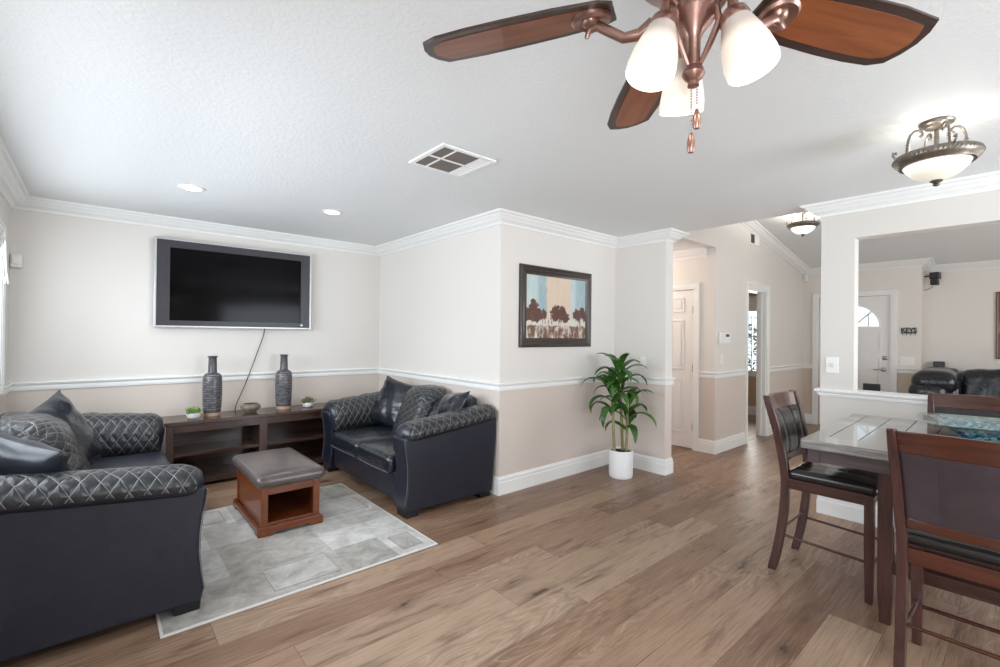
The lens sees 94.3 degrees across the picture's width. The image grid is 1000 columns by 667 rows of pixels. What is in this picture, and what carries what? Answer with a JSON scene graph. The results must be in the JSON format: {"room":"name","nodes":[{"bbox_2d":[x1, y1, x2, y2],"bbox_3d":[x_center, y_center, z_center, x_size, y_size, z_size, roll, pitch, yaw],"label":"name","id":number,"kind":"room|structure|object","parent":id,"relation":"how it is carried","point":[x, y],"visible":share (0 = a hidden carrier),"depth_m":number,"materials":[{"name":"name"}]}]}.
{"room":"living room","nodes":[
{"label":"living room","id":0,"kind":"room"},
{"bbox_2d":[0,194,10,413],"bbox_3d":[-1.355,0.099,0.645,0.140,2.540,8.150,1,0,-41],"label":"wall","id":1,"kind":"structure","parent":0,"point":[5,210],"depth_m":3.56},
{"bbox_2d":[0,220,5,394],"bbox_3d":[-2.467,-0.167,2.056,0.025,1.200,3.380,1,0,-41],"label":"window","id":2,"kind":"structure","parent":1,"relation":"attached to","point":[2,225],"depth_m":3.30,"materials":[{"name":"white paint"}]},
{"bbox_2d":[0,383,11,396],"bbox_3d":[-3.731,0.424,3.504,0.026,0.070,0.440,1,0,-41],"label":"trim","id":3,"kind":"structure","parent":1,"relation":"attached to","point":[6,386],"depth_m":3.50,"materials":[{"name":"white paint"}]},
{"bbox_2d":[4,237,8,283],"bbox_3d":[-3.511,-0.516,3.296,0.024,0.332,0.113,1,0,-41],"label":"blind cord","id":4,"kind":"object","parent":1,"relation":"hanging from","point":[6,276],"visible":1,"depth_m":3.30,"materials":[{"name":"white plastic"}]},
{"bbox_2d":[0,136,29,207],"bbox_3d":[-1.201,-1.024,0.681,0.117,0.095,8.010,1,0,-41],"label":"crown molding","id":5,"kind":"structure","parent":1,"relation":"attached to","point":[13,190],"depth_m":3.18,"materials":[{"name":"white paint"}]},
{"bbox_2d":[8,208,379,416],"bbox_3d":[-2.681,0.103,4.797,3.299,2.540,0.140,1,0,-41],"label":"wall","id":6,"kind":"structure","parent":0,"point":[81,298],"depth_m":4.20,"materials":[{"name":"paint"}]},
{"bbox_2d":[10,254,22,267],"bbox_3d":[-3.823,-0.574,3.663,0.068,0.110,0.072,1,0,-41],"label":"sensor","id":7,"kind":"object","parent":6,"relation":"attached to","point":[15,259],"visible":1,"depth_m":3.64,"materials":[{"name":"white plastic"}]},
{"bbox_2d":[10,368,377,390],"bbox_3d":[-2.683,0.440,4.687,3.159,0.070,0.026,1,0,-41],"label":"trim","id":8,"kind":"structure","parent":6,"relation":"attached to","point":[87,383],"depth_m":4.27,"materials":[{"name":"white paint"}]},
{"bbox_2d":[13,196,379,255],"bbox_3d":[-2.638,-1.022,4.659,3.159,0.095,0.117,1,0,-41],"label":"crown molding","id":9,"kind":"structure","parent":6,"relation":"attached to","point":[37,204],"depth_m":4.34,"materials":[{"name":"white paint"}]},
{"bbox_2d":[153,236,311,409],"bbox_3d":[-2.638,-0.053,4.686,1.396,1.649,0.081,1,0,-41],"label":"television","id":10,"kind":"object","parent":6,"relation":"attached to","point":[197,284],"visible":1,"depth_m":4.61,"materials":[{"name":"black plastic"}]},
{"bbox_2d":[379,227,490,403],"bbox_3d":[-0.741,0.124,4.971,0.140,2.540,2.141,1,0,-41],"label":"wall","id":11,"kind":"structure","parent":0,"point":[434,311],"depth_m":4.72,"materials":[{"name":"paint"}]},
{"bbox_2d":[376,208,500,255],"bbox_3d":[-0.742,-1.002,4.794,0.117,0.095,2.398,1,0,-41],"label":"crown molding","id":12,"kind":"structure","parent":11,"relation":"attached to","point":[493,217],"depth_m":4.56,"materials":[{"name":"white paint"}]},
{"bbox_2d":[378,368,498,390],"bbox_3d":[-0.752,0.460,4.852,0.026,0.070,2.307,1,0,-41],"label":"trim","id":13,"kind":"structure","parent":11,"relation":"attached to","point":[486,385],"depth_m":4.62,"materials":[{"name":"white paint"}]},
{"bbox_2d":[490,475,498,495],"bbox_3d":[-0.761,1.315,4.855,0.016,0.157,2.297,1,0,-41],"label":"baseboard","id":14,"kind":"structure","parent":11,"relation":"attached to","point":[494,490],"depth_m":4.02,"materials":[{"name":"white paint"}]},
{"bbox_2d":[0,0,999,250],"bbox_3d":[1.005,-1.099,2.621,6.330,0.120,8.250,1,0,-41],"label":"ceiling","id":15,"kind":"structure","parent":0,"point":[285,113],"depth_m":2.27,"materials":[{"name":"white paint"}]},
{"bbox_2d":[178,184,205,191],"bbox_3d":[-2.264,-1.065,3.406,0.172,0.007,0.172,1,0,-41],"label":"recessed light","id":16,"kind":"object","parent":15,"relation":"in","point":[192,188],"visible":1,"depth_m":3.40,"materials":[{"name":"white paint"}]},
{"bbox_2d":[321,209,341,214],"bbox_3d":[-1.462,-1.054,4.035,0.172,0.007,0.172,1,0,-41],"label":"recessed light","id":17,"kind":"object","parent":15,"relation":"in","point":[326,211],"visible":1,"depth_m":4.03,"materials":[{"name":"white paint"}]},
{"bbox_2d":[409,143,496,177],"bbox_3d":[-0.290,-1.044,2.821,0.387,0.011,0.380,1,0,-41],"label":"ceiling vent","id":18,"kind":"object","parent":15,"relation":"in","point":[445,158],"visible":1,"depth_m":2.80,"materials":[{"name":"metal"}]},
{"bbox_2d":[423,0,938,153],"bbox_3d":[0.425,-0.725,0.975,1.253,0.654,1.246,1,0,-41],"label":"ceiling fan","id":19,"kind":"object","parent":15,"relation":"hanging from","point":[665,70],"visible":1,"depth_m":1.07,"materials":[{"name":"wood"}]},
{"bbox_2d":[649,9,677,27],"bbox_3d":[0.348,-0.661,0.984,0.060,0.032,0.060,22,-8,-40],"label":"socket","id":20,"kind":"object","parent":19,"relation":"attached to","point":[664,15],"depth_m":0.96,"materials":[{"name":"brown metal"}]},
{"bbox_2d":[719,2,750,29],"bbox_3d":[0.485,-0.660,0.962,0.060,0.032,0.060,-3,-15,-41],"label":"socket","id":21,"kind":"object","parent":19,"relation":"attached to","point":[733,10],"depth_m":0.94,"materials":[{"name":"brown metal"}]},
{"bbox_2d":[891,116,985,186],"bbox_3d":[2.122,-0.872,2.253,0.334,0.314,0.334,1,0,-41],"label":"ceiling light","id":22,"kind":"object","parent":15,"relation":"attached to","point":[938,162],"visible":1,"depth_m":2.19,"materials":[{"name":"grey metal"}]},
{"bbox_2d":[0,415,999,666],"bbox_3d":[2.353,1.471,3.902,10.100,0.100,8.400,1,0,-41],"label":"floor","id":23,"kind":"structure","parent":0,"point":[589,568],"depth_m":2.46,"materials":[{"name":"brown wood"}]},
{"bbox_2d":[0,411,207,662],"bbox_3d":[-2.486,0.919,2.812,0.918,0.895,2.188,1,0,-41],"label":"sofa","id":24,"kind":"object","parent":23,"relation":"on","point":[86,549],"visible":0.91,"depth_m":2.07,"materials":[{"name":"black leather"}]},
{"bbox_2d":[0,411,27,418],"bbox_3d":[-3.064,0.732,3.035,0.333,0.440,0.564,1,0,-41],"label":"cushion","id":25,"kind":"object","parent":24,"relation":"on","point":[6,414],"depth_m":2.96,"materials":[{"name":"black leather"}]},
{"bbox_2d":[0,432,69,474],"bbox_3d":[-2.190,0.681,2.099,0.568,0.562,0.277,1,0,1],"label":"throw pillow","id":26,"kind":"object","parent":24,"relation":"on","point":[18,455],"visible":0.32,"depth_m":2.00,"materials":[{"name":"black leather"}]},
{"bbox_2d":[0,413,91,470],"bbox_3d":[-2.630,0.712,2.687,0.430,0.485,0.631,1,0,-41],"label":"cushion","id":27,"kind":"object","parent":24,"relation":"on","point":[53,431],"depth_m":2.55,"materials":[{"name":"black leather"}]},
{"bbox_2d":[26,390,104,464],"bbox_3d":[-2.756,0.674,2.907,0.279,0.605,0.637,1,0,-17],"label":"throw pillow","id":28,"kind":"object","parent":24,"relation":"on","point":[58,405],"visible":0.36,"depth_m":2.97,"materials":[{"name":"black leather"}]},
{"bbox_2d":[91,452,170,468],"bbox_3d":[-2.758,0.992,3.300,0.675,0.178,0.539,1,0,-41],"label":"seat cushion","id":29,"kind":"object","parent":24,"relation":"on","point":[119,459],"depth_m":3.34,"materials":[{"name":"black leather"}]},
{"bbox_2d":[161,402,326,482],"bbox_3d":[-2.290,1.077,4.721,1.880,0.600,0.415,1,0,-41],"label":"media console","id":30,"kind":"object","parent":23,"relation":"on","point":[210,442],"visible":0.44,"depth_m":4.51,"materials":[{"name":"brown wood"}]},
{"bbox_2d":[185,406,202,418],"bbox_3d":[-2.778,0.714,4.206,0.138,0.110,0.139,1,0,-41],"label":"potted succulent","id":31,"kind":"object","parent":30,"relation":"on","point":[191,413],"visible":1,"depth_m":4.17,"materials":[{"name":"green plant"}]},
{"bbox_2d":[186,412,201,418],"bbox_3d":[-2.776,0.744,4.201,0.122,0.052,0.122,1,0,-41],"label":"pot","id":32,"kind":"object","parent":31,"relation":"attached to","point":[191,415],"depth_m":4.16,"materials":[{"name":"white ceramic"}]},
{"bbox_2d":[202,356,221,415],"bbox_3d":[-2.713,0.491,4.374,0.162,0.560,0.162,1,0,-22],"label":"bottle vase","id":33,"kind":"object","parent":30,"relation":"on","point":[212,380],"visible":1,"depth_m":4.32,"materials":[{"name":"ceramic"}]},
{"bbox_2d":[173,437,258,457],"bbox_3d":[-2.695,1.071,4.379,0.680,0.030,0.360,1,0,-41],"label":"shelf","id":34,"kind":"object","parent":30,"relation":"attached to","point":[191,448],"depth_m":4.37,"materials":[{"name":"brown wood"}]},
{"bbox_2d":[240,402,260,412],"bbox_3d":[-2.453,0.730,4.561,0.180,0.088,0.180,1,0,-41],"label":"bowl","id":35,"kind":"object","parent":30,"relation":"on","point":[251,407],"visible":1,"depth_m":4.50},
{"bbox_2d":[199,449,323,482],"bbox_3d":[-2.294,1.324,4.721,1.740,0.045,0.371,1,0,-41],"label":"shelf","id":36,"kind":"object","parent":30,"relation":"attached to","point":[219,470],"depth_m":4.46,"materials":[{"name":"brown wood"}]},
{"bbox_2d":[275,354,291,409],"bbox_3d":[-2.243,0.498,4.808,0.162,0.560,0.162,1,0,-22],"label":"bottle vase","id":37,"kind":"object","parent":30,"relation":"on","point":[283,377],"visible":1,"depth_m":4.75,"materials":[{"name":"ceramic"}]},
{"bbox_2d":[267,428,324,444],"bbox_3d":[-2.012,1.081,4.972,0.990,0.030,0.360,1,0,-41],"label":"shelf","id":38,"kind":"object","parent":30,"relation":"attached to","point":[298,434],"depth_m":4.84,"materials":[{"name":"brown wood"}]},
{"bbox_2d":[301,396,315,406],"bbox_3d":[-2.045,0.721,4.924,0.154,0.119,0.148,1,0,-41],"label":"potted succulent","id":39,"kind":"object","parent":30,"relation":"on","point":[307,402],"visible":1,"depth_m":4.89,"materials":[{"name":"green plant"}]},
{"bbox_2d":[155,483,437,638],"bbox_3d":[-1.494,1.373,3.172,1.476,0.009,1.604,1,0,-41],"label":"area rug","id":40,"kind":"object","parent":23,"relation":"on","point":[242,571],"visible":0.63,"depth_m":2.91,"materials":[{"name":"fabric"}]},
{"bbox_2d":[232,447,324,538],"bbox_3d":[-1.694,1.150,3.514,0.460,0.435,0.800,1,0,-41],"label":"storage ottoman","id":41,"kind":"object","parent":40,"relation":"on","point":[275,486],"visible":1,"depth_m":3.33,"materials":[{"name":"red wood"}]},
{"bbox_2d":[232,447,324,488],"bbox_3d":[-1.692,0.989,3.514,0.460,0.113,0.800,1,0,-41],"label":"cushion","id":42,"kind":"object","parent":41,"relation":"on","point":[279,468],"depth_m":3.32,"materials":[{"name":"grey leather"}]},
{"bbox_2d":[321,384,495,518],"bbox_3d":[-0.925,0.947,4.371,0.918,0.885,1.768,1,0,-41],"label":"loveseat","id":43,"kind":"object","parent":23,"relation":"on","point":[423,461],"visible":0.9,"depth_m":3.84,"materials":[{"name":"black leather"}]},
{"bbox_2d":[331,425,393,457],"bbox_3d":[-1.213,1.023,4.526,0.675,0.178,0.602,1,0,-41],"label":"seat cushion","id":44,"kind":"object","parent":43,"relation":"on","point":[346,439],"depth_m":4.36,"materials":[{"name":"black leather"}]},
{"bbox_2d":[358,438,395,473],"bbox_3d":[-0.813,1.025,4.065,0.675,0.178,0.602,1,0,-41],"label":"seat cushion","id":45,"kind":"object","parent":43,"relation":"on","point":[379,454],"depth_m":3.84,"materials":[{"name":"black leather"}]},
{"bbox_2d":[370,376,413,427],"bbox_3d":[-1.079,0.724,4.774,0.558,0.553,0.279,0,0,35],"label":"throw pillow","id":46,"kind":"object","parent":43,"relation":"on","point":[387,405],"visible":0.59,"depth_m":4.72,"materials":[{"name":"black leather"}]},
{"bbox_2d":[393,384,446,431],"bbox_3d":[-0.778,0.749,4.498,0.430,0.485,0.471,1,0,-41],"label":"cushion","id":47,"kind":"object","parent":43,"relation":"on","point":[418,402],"depth_m":4.38,"materials":[{"name":"black leather"}]},
{"bbox_2d":[428,391,469,415],"bbox_3d":[-0.488,0.748,4.107,0.330,0.507,0.565,1,0,-34],"label":"throw pillow","id":48,"kind":"object","parent":43,"relation":"on","point":[448,402],"visible":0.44,"depth_m":4.00,"materials":[{"name":"black leather"}]},
{"bbox_2d":[450,393,476,406],"bbox_3d":[-0.434,0.774,4.255,0.333,0.440,0.422,1,0,-41],"label":"cushion","id":49,"kind":"object","parent":43,"relation":"on","point":[472,400],"depth_m":4.17,"materials":[{"name":"black leather"}]},
{"bbox_2d":[581,353,656,479],"bbox_3d":[1.174,0.797,4.557,0.656,1.229,0.619,1,0,-12],"label":"potted plant","id":50,"kind":"object","parent":23,"relation":"on","point":[620,458],"visible":1,"depth_m":4.53,"materials":[{"name":"green plant"}]},
{"bbox_2d":[763,390,877,604],"bbox_3d":[1.936,0.894,2.752,0.481,1.035,0.563,1,0,-41],"label":"counter chair","id":51,"kind":"object","parent":23,"relation":"on","point":[784,409],"visible":0.7,"depth_m":2.71,"materials":[{"name":"brown wood"}]},
{"bbox_2d":[776,404,804,454],"bbox_3d":[1.808,0.596,2.904,0.410,0.270,0.094,1,0,-41],"label":"cushion","id":52,"kind":"object","parent":51,"relation":"on","point":[791,419],"depth_m":2.91,"materials":[{"name":"brown leather"}]},
{"bbox_2d":[789,461,877,495],"bbox_3d":[1.985,0.813,2.697,0.450,0.082,0.418,1,0,-41],"label":"seat cushion","id":53,"kind":"object","parent":51,"relation":"on","point":[841,480],"depth_m":2.58,"materials":[{"name":"black leather"}]},
{"bbox_2d":[801,414,999,625],"bbox_3d":[2.467,0.986,2.330,1.244,0.860,1.344,1,0,-43],"label":"dining table","id":54,"kind":"object","parent":23,"relation":"on","point":[856,441],"visible":0.58,"depth_m":2.26,"materials":[{"name":"grey stone"}]},
{"bbox_2d":[893,548,999,606],"bbox_3d":[2.319,1.138,2.188,0.565,0.060,0.660,1,0,-43],"label":"apron","id":55,"kind":"object","parent":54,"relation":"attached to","point":[974,590],"depth_m":2.08,"materials":[{"name":"brown wood"}]},
{"bbox_2d":[917,412,999,441],"bbox_3d":[2.490,0.506,2.394,0.484,0.099,0.484,0,0,37],"label":"glass bowl","id":56,"kind":"object","parent":54,"relation":"on","point":[963,426],"visible":0.8,"depth_m":2.47,"materials":[{"name":"blue glass"}]},
{"bbox_2d":[886,428,999,666],"bbox_3d":[1.853,0.889,1.792,0.563,1.035,0.481,1,0,-41],"label":"counter chair","id":57,"kind":"object","parent":23,"relation":"on","point":[946,489],"visible":1,"depth_m":1.73,"materials":[{"name":"brown wood"}]},
{"bbox_2d":[908,528,999,567],"bbox_3d":[1.909,0.809,1.840,0.418,0.082,0.450,1,0,-41],"label":"seat cushion","id":58,"kind":"object","parent":57,"relation":"on","point":[917,538],"depth_m":1.75,"materials":[{"name":"black leather"}]},
{"bbox_2d":[908,367,999,396],"bbox_3d":[6.391,0.965,5.589,0.920,1.010,2.140,1,0,-41],"label":"leather sofa","id":59,"kind":"object","parent":23,"relation":"on","point":[938,380],"visible":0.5,"depth_m":5.96,"materials":[{"name":"black leather"}]},
{"bbox_2d":[911,368,961,392],"bbox_3d":[5.837,0.614,6.188,0.820,0.305,0.455,1,0,-41],"label":"pillow","id":60,"kind":"object","parent":59,"relation":"on","point":[936,380],"depth_m":5.95,"materials":[{"name":"black leather"}]},
{"bbox_2d":[924,367,960,393],"bbox_3d":[6.053,0.724,6.372,0.407,0.529,0.434,1,0,-41],"label":"cushion","id":61,"kind":"object","parent":59,"relation":"on","point":[958,391],"depth_m":6.18,"materials":[{"name":"black leather"}]},
{"bbox_2d":[960,369,999,396],"bbox_3d":[6.387,0.728,5.987,0.406,0.533,0.634,1,0,-41],"label":"cushion","id":62,"kind":"object","parent":59,"relation":"on","point":[979,382],"depth_m":5.98,"materials":[{"name":"black leather"}]},
{"bbox_2d":[927,392,999,417],"bbox_3d":[2.791,0.903,2.714,0.563,1.035,0.481,1,0,-41],"label":"counter chair","id":63,"kind":"object","parent":23,"relation":"on","point":[957,404],"visible":0.06,"depth_m":2.92,"materials":[{"name":"brown wood"}]},
{"bbox_2d":[935,406,998,417],"bbox_3d":[2.946,0.608,2.847,0.094,0.270,0.410,1,0,-41],"label":"cushion","id":64,"kind":"object","parent":63,"relation":"on","point":[981,411],"depth_m":2.90,"materials":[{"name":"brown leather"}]},
{"bbox_2d":[489,224,614,476],"bbox_3d":[0.635,0.137,4.654,1.803,2.540,0.140,1,0,-41],"label":"wall","id":65,"kind":"structure","parent":0,"point":[536,427],"depth_m":4.37,"materials":[{"name":"paint"}]},
{"bbox_2d":[499,375,602,390],"bbox_3d":[0.625,0.473,4.537,1.694,0.070,0.026,1,0,-41],"label":"trim","id":66,"kind":"structure","parent":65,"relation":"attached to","point":[508,386],"depth_m":4.35,"materials":[{"name":"white paint"}]},
{"bbox_2d":[498,449,608,495],"bbox_3d":[0.617,1.327,4.540,1.684,0.157,0.016,1,0,-41],"label":"baseboard","id":67,"kind":"structure","parent":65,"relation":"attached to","point":[524,479],"depth_m":4.41,"materials":[{"name":"white paint"}]},
{"bbox_2d":[518,263,591,346],"bbox_3d":[0.560,-0.246,4.474,1.010,0.752,0.030,1,0,-41],"label":"framed painting","id":68,"kind":"object","parent":65,"relation":"attached to","point":[555,304],"visible":1,"depth_m":4.45,"materials":[{"name":"multicoloured paper"}]},
{"bbox_2d":[500,208,617,248],"bbox_3d":[0.635,-0.989,4.479,1.785,0.095,0.117,1,0,-41],"label":"crown molding","id":69,"kind":"structure","parent":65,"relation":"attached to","point":[508,217],"depth_m":4.37,"materials":[{"name":"white paint"}]},
{"bbox_2d":[614,241,672,458],"bbox_3d":[1.509,0.147,4.919,0.135,2.540,0.606,1,0,-41],"label":"wall","id":70,"kind":"structure","parent":0,"point":[643,273],"depth_m":4.79,"materials":[{"name":"paint"}]},
{"bbox_2d":[616,228,670,248],"bbox_3d":[1.464,-0.979,4.797,0.117,0.095,0.723,1,0,-41],"label":"crown molding","id":71,"kind":"structure","parent":70,"relation":"attached to","point":[661,235],"depth_m":4.77,"materials":[{"name":"white paint"}]},
{"bbox_2d":[625,375,665,384],"bbox_3d":[1.453,0.483,4.855,0.026,0.070,0.632,1,0,-41],"label":"trim","id":72,"kind":"structure","parent":70,"relation":"attached to","point":[650,380],"depth_m":4.75,"materials":[{"name":"white paint"}]},
{"bbox_2d":[633,452,664,475],"bbox_3d":[1.445,1.337,4.858,0.016,0.157,0.622,1,0,-41],"label":"baseboard","id":73,"kind":"structure","parent":70,"relation":"attached to","point":[640,461],"depth_m":4.75,"materials":[{"name":"white paint"}]},
{"bbox_2d":[665,457,673,475],"bbox_3d":[1.701,1.339,4.679,0.167,0.157,0.016,1,0,-41],"label":"baseboard","id":74,"kind":"structure","parent":70,"relation":"attached to","point":[669,463],"depth_m":4.68,"materials":[{"name":"white paint"}]},
{"bbox_2d":[673,226,719,440],"bbox_3d":[1.702,-0.324,6.559,0.100,3.500,2.720,1,0,-41],"label":"wall","id":75,"kind":"structure","parent":0,"point":[705,271],"depth_m":5.57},
{"bbox_2d":[671,290,693,447],"bbox_3d":[2.140,0.438,5.958,0.103,1.956,0.719,1,0,-41],"label":"door","id":76,"kind":"structure","parent":75,"relation":"in","point":[682,320],"depth_m":5.81,"materials":[{"name":"white paint"}]},
{"bbox_2d":[673,283,699,450],"bbox_3d":[2.131,0.404,5.957,0.025,2.047,0.865,1,0,-41],"label":"trim","id":77,"kind":"structure","parent":75,"relation":"attached to","point":[696,286],"depth_m":5.65,"materials":[{"name":"white paint"}]},
{"bbox_2d":[673,248,706,259],"bbox_3d":[1.624,-0.982,6.494,0.117,0.095,2.510,1,0,-41],"label":"crown molding","id":78,"kind":"structure","parent":75,"relation":"attached to","point":[697,252],"depth_m":5.68,"materials":[{"name":"white paint"}]},
{"bbox_2d":[698,438,714,454],"bbox_3d":[2.475,1.351,5.552,0.016,0.157,0.206,1,0,-41],"label":"baseboard","id":79,"kind":"structure","parent":75,"relation":"attached to","point":[706,446],"depth_m":5.55,"materials":[{"name":"white paint"}]},
{"bbox_2d":[698,371,715,377],"bbox_3d":[2.484,0.496,5.548,0.026,0.070,0.216,1,0,-41],"label":"trim","id":80,"kind":"structure","parent":75,"relation":"attached to","point":[701,374],"depth_m":5.55,"materials":[{"name":"white paint"}]},
{"bbox_2d":[679,223,803,439],"bbox_3d":[3.442,-0.307,6.347,4.688,3.500,0.120,1,0,-41],"label":"wall","id":81,"kind":"structure","parent":0,"point":[741,262],"depth_m":6.05,"materials":[{"name":"paint"}]},
{"bbox_2d":[718,332,730,343],"bbox_3d":[2.725,0.054,5.625,0.290,0.140,0.034,1,0,-41],"label":"thermostat","id":82,"kind":"object","parent":81,"relation":"attached to","point":[723,337],"visible":1,"depth_m":5.59,"materials":[{"name":"white plastic"}]},
{"bbox_2d":[715,432,745,454],"bbox_3d":[2.865,1.356,5.764,0.883,0.157,0.016,1,0,-41],"label":"baseboard","id":83,"kind":"structure","parent":81,"relation":"attached to","point":[727,443],"depth_m":5.75,"materials":[{"name":"white paint"}]},
{"bbox_2d":[715,370,746,377],"bbox_3d":[2.873,0.501,5.761,0.893,0.070,0.026,1,0,-41],"label":"trim","id":84,"kind":"structure","parent":81,"relation":"attached to","point":[736,372],"depth_m":5.74,"materials":[{"name":"white paint"}]},
{"bbox_2d":[667,220,809,274],"bbox_3d":[3.330,-1.358,6.050,4.570,0.903,0.174,1,0,-41],"label":"crown molding","id":85,"kind":"structure","parent":81,"relation":"attached to","point":[755,227],"depth_m":6.44,"materials":[{"name":"white paint"}]},
{"bbox_2d":[750,232,759,246],"bbox_3d":[3.434,-1.265,6.248,0.320,0.155,0.012,1,0,-41],"label":"air vent","id":86,"kind":"object","parent":81,"relation":"in","point":[754,240],"visible":1,"depth_m":6.24,"materials":[{"name":"white paint"}]},
{"bbox_2d":[744,282,769,443],"bbox_3d":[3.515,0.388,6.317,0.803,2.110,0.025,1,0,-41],"label":"trim","id":87,"kind":"structure","parent":81,"relation":"attached to","point":[752,286],"depth_m":6.28,"materials":[{"name":"white paint"}]},
{"bbox_2d":[770,364,804,371],"bbox_3d":[4.402,0.523,7.087,1.550,0.070,0.026,1,0,-41],"label":"trim","id":88,"kind":"structure","parent":81,"relation":"attached to","point":[797,366],"depth_m":7.04,"materials":[{"name":"white paint"}]},
{"bbox_2d":[748,292,756,406],"bbox_3d":[4.203,0.241,8.810,0.100,2.440,2.600,1,0,-41],"label":"wall","id":89,"kind":"structure","parent":0,"point":[751,380],"depth_m":8.34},
{"bbox_2d":[748,311,756,373],"bbox_3d":[4.467,0.052,8.509,0.060,1.340,0.900,1,0,-41],"label":"window","id":90,"kind":"structure","parent":89,"relation":"in","point":[751,371],"depth_m":8.39,"materials":[{"name":"white paint"}]},
{"bbox_2d":[749,298,756,310],"bbox_3d":[4.405,-0.513,8.452,0.040,0.230,0.940,1,0,-41],"label":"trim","id":91,"kind":"structure","parent":89,"relation":"attached to","point":[753,301],"depth_m":8.28,"materials":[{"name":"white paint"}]},
{"bbox_2d":[803,266,922,424],"bbox_3d":[5.504,0.117,7.106,0.130,2.700,1.438,1,0,-41],"label":"wall","id":92,"kind":"structure","parent":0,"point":[908,281],"depth_m":6.70,"materials":[{"name":"paint"}]},
{"bbox_2d":[819,295,890,423],"bbox_3d":[5.421,0.447,7.121,0.099,2.014,0.886,1,0,-41],"label":"door","id":93,"kind":"structure","parent":92,"relation":"in","point":[873,341],"depth_m":6.92,"materials":[{"name":"white paint"}]},
{"bbox_2d":[804,289,921,424],"bbox_3d":[5.450,0.411,7.044,0.026,2.110,1.464,1,0,-41],"label":"door frame","id":94,"kind":"structure","parent":92,"relation":"attached to","point":[893,292],"depth_m":6.89,"materials":[{"name":"white paint"}]},
{"bbox_2d":[806,258,931,274],"bbox_3d":[5.460,-0.998,6.986,0.117,0.095,1.555,1,0,-41],"label":"crown molding","id":95,"kind":"structure","parent":92,"relation":"attached to","point":[913,262],"depth_m":6.76,"materials":[{"name":"white paint"}]},
{"bbox_2d":[900,357,914,365],"bbox_3d":[5.822,0.393,6.628,0.010,0.120,0.160,1,0,-41],"label":"light switch","id":96,"kind":"object","parent":92,"relation":"attached to","point":[903,360],"visible":1,"depth_m":6.62,"materials":[{"name":"white plastic"}]},
{"bbox_2d":[756,212,999,267],"bbox_3d":[4.940,-1.418,4.828,4.840,0.957,4.330,1,0,-41],"label":"ceiling","id":97,"kind":"structure","parent":0,"point":[982,242],"depth_m":6.11,"materials":[{"name":"white paint"}]},
{"bbox_2d":[786,212,819,236],"bbox_3d":[3.625,-1.313,5.548,0.337,0.307,0.337,1,0,-41],"label":"ceiling light","id":98,"kind":"object","parent":97,"relation":"hanging from","point":[802,227],"visible":0.92,"depth_m":5.48,"materials":[{"name":"glass"}]},
{"bbox_2d":[820,190,999,504],"bbox_3d":[3.848,0.209,2.290,0.120,2.440,3.816,1,0,-41],"label":"wall","id":99,"kind":"structure","parent":0,"point":[841,234],"depth_m":3.54,"materials":[{"name":"paint"}]},
{"bbox_2d":[826,357,838,372],"bbox_3d":[2.596,0.247,3.626,0.018,0.125,0.082,1,0,-41],"label":"light switch","id":100,"kind":"object","parent":99,"relation":"attached to","point":[832,363],"visible":1,"depth_m":3.63,"materials":[{"name":"white plastic"}]},
{"bbox_2d":[816,495,876,526],"bbox_3d":[3.779,1.350,2.247,0.016,0.157,3.832,1,0,-41],"label":"baseboard","id":101,"kind":"structure","parent":99,"relation":"attached to","point":[841,509],"depth_m":3.56,"materials":[{"name":"white paint"}]},
{"bbox_2d":[814,388,927,404],"bbox_3d":[3.776,0.471,2.251,0.034,0.055,3.850,1,0,-41],"label":"trim","id":102,"kind":"structure","parent":99,"relation":"attached to","point":[922,400],"depth_m":3.42,"materials":[{"name":"white paint"}]},
{"bbox_2d":[856,390,927,396],"bbox_3d":[3.452,0.457,2.765,0.150,0.030,2.150,1,0,-41],"label":"sill","id":103,"kind":"structure","parent":99,"relation":"attached to","point":[856,390],"depth_m":3.40,"materials":[{"name":"white paint"}]},
{"bbox_2d":[800,170,999,217],"bbox_3d":[3.732,-0.966,2.262,0.117,0.095,3.933,1,0,-41],"label":"crown molding","id":104,"kind":"structure","parent":99,"relation":"attached to","point":[990,181],"depth_m":3.25,"materials":[{"name":"white paint"}]},
{"bbox_2d":[923,269,925,368],"bbox_3d":[6.088,0.172,6.700,0.220,2.600,0.058,1,0,-41],"label":"wall","id":105,"kind":"structure","parent":0,"point":[924,273],"depth_m":6.69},
{"bbox_2d":[922,259,934,272],"bbox_3d":[6.063,-0.963,6.557,0.467,0.157,0.117,1,0,-41],"label":"crown molding","id":106,"kind":"structure","parent":105,"relation":"attached to","point":[930,264],"depth_m":6.56,"materials":[{"name":"white paint"}]},
{"bbox_2d":[924,272,940,290],"bbox_3d":[6.114,-0.747,6.604,0.110,0.264,0.230,1,0,-31],"label":"wall speaker","id":107,"kind":"object","parent":105,"relation":"attached to","point":[934,277],"visible":0.83,"depth_m":6.52,"materials":[{"name":"black plastic"}]},
{"bbox_2d":[925,268,999,369],"bbox_3d":[7.122,0.178,5.782,0.140,2.600,2.800,1,0,-41],"label":"wall","id":108,"kind":"structure","parent":0,"point":[960,311],"depth_m":6.46,"materials":[{"name":"paint"}]},
{"bbox_2d":[927,260,999,272],"bbox_3d":[7.055,-0.926,5.681,0.117,0.095,2.742,1,0,-41],"label":"crown molding","id":109,"kind":"structure","parent":108,"relation":"attached to","point":[992,263],"depth_m":6.39,"materials":[{"name":"white paint"}]},
{"bbox_2d":[996,292,999,358],"bbox_3d":[6.943,-0.106,5.863,0.030,0.895,0.920,1,0,-41],"label":"picture","id":110,"kind":"object","parent":108,"relation":"attached to","point":[997,293],"visible":1,"depth_m":6.19,"materials":[{"name":"brown metal"}]},
{"label":"outside","id":111,"kind":"structure","parent":0,"visible":0},
{"bbox_2d":[748,323,756,369],"bbox_3d":[5.836,0.616,10.963,0.955,1.899,4.287,1,0,-41],"label":"foliage","id":112,"kind":"object","parent":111,"point":[754,328],"visible":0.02,"depth_m":10.81,"materials":[{"name":"green plant"}]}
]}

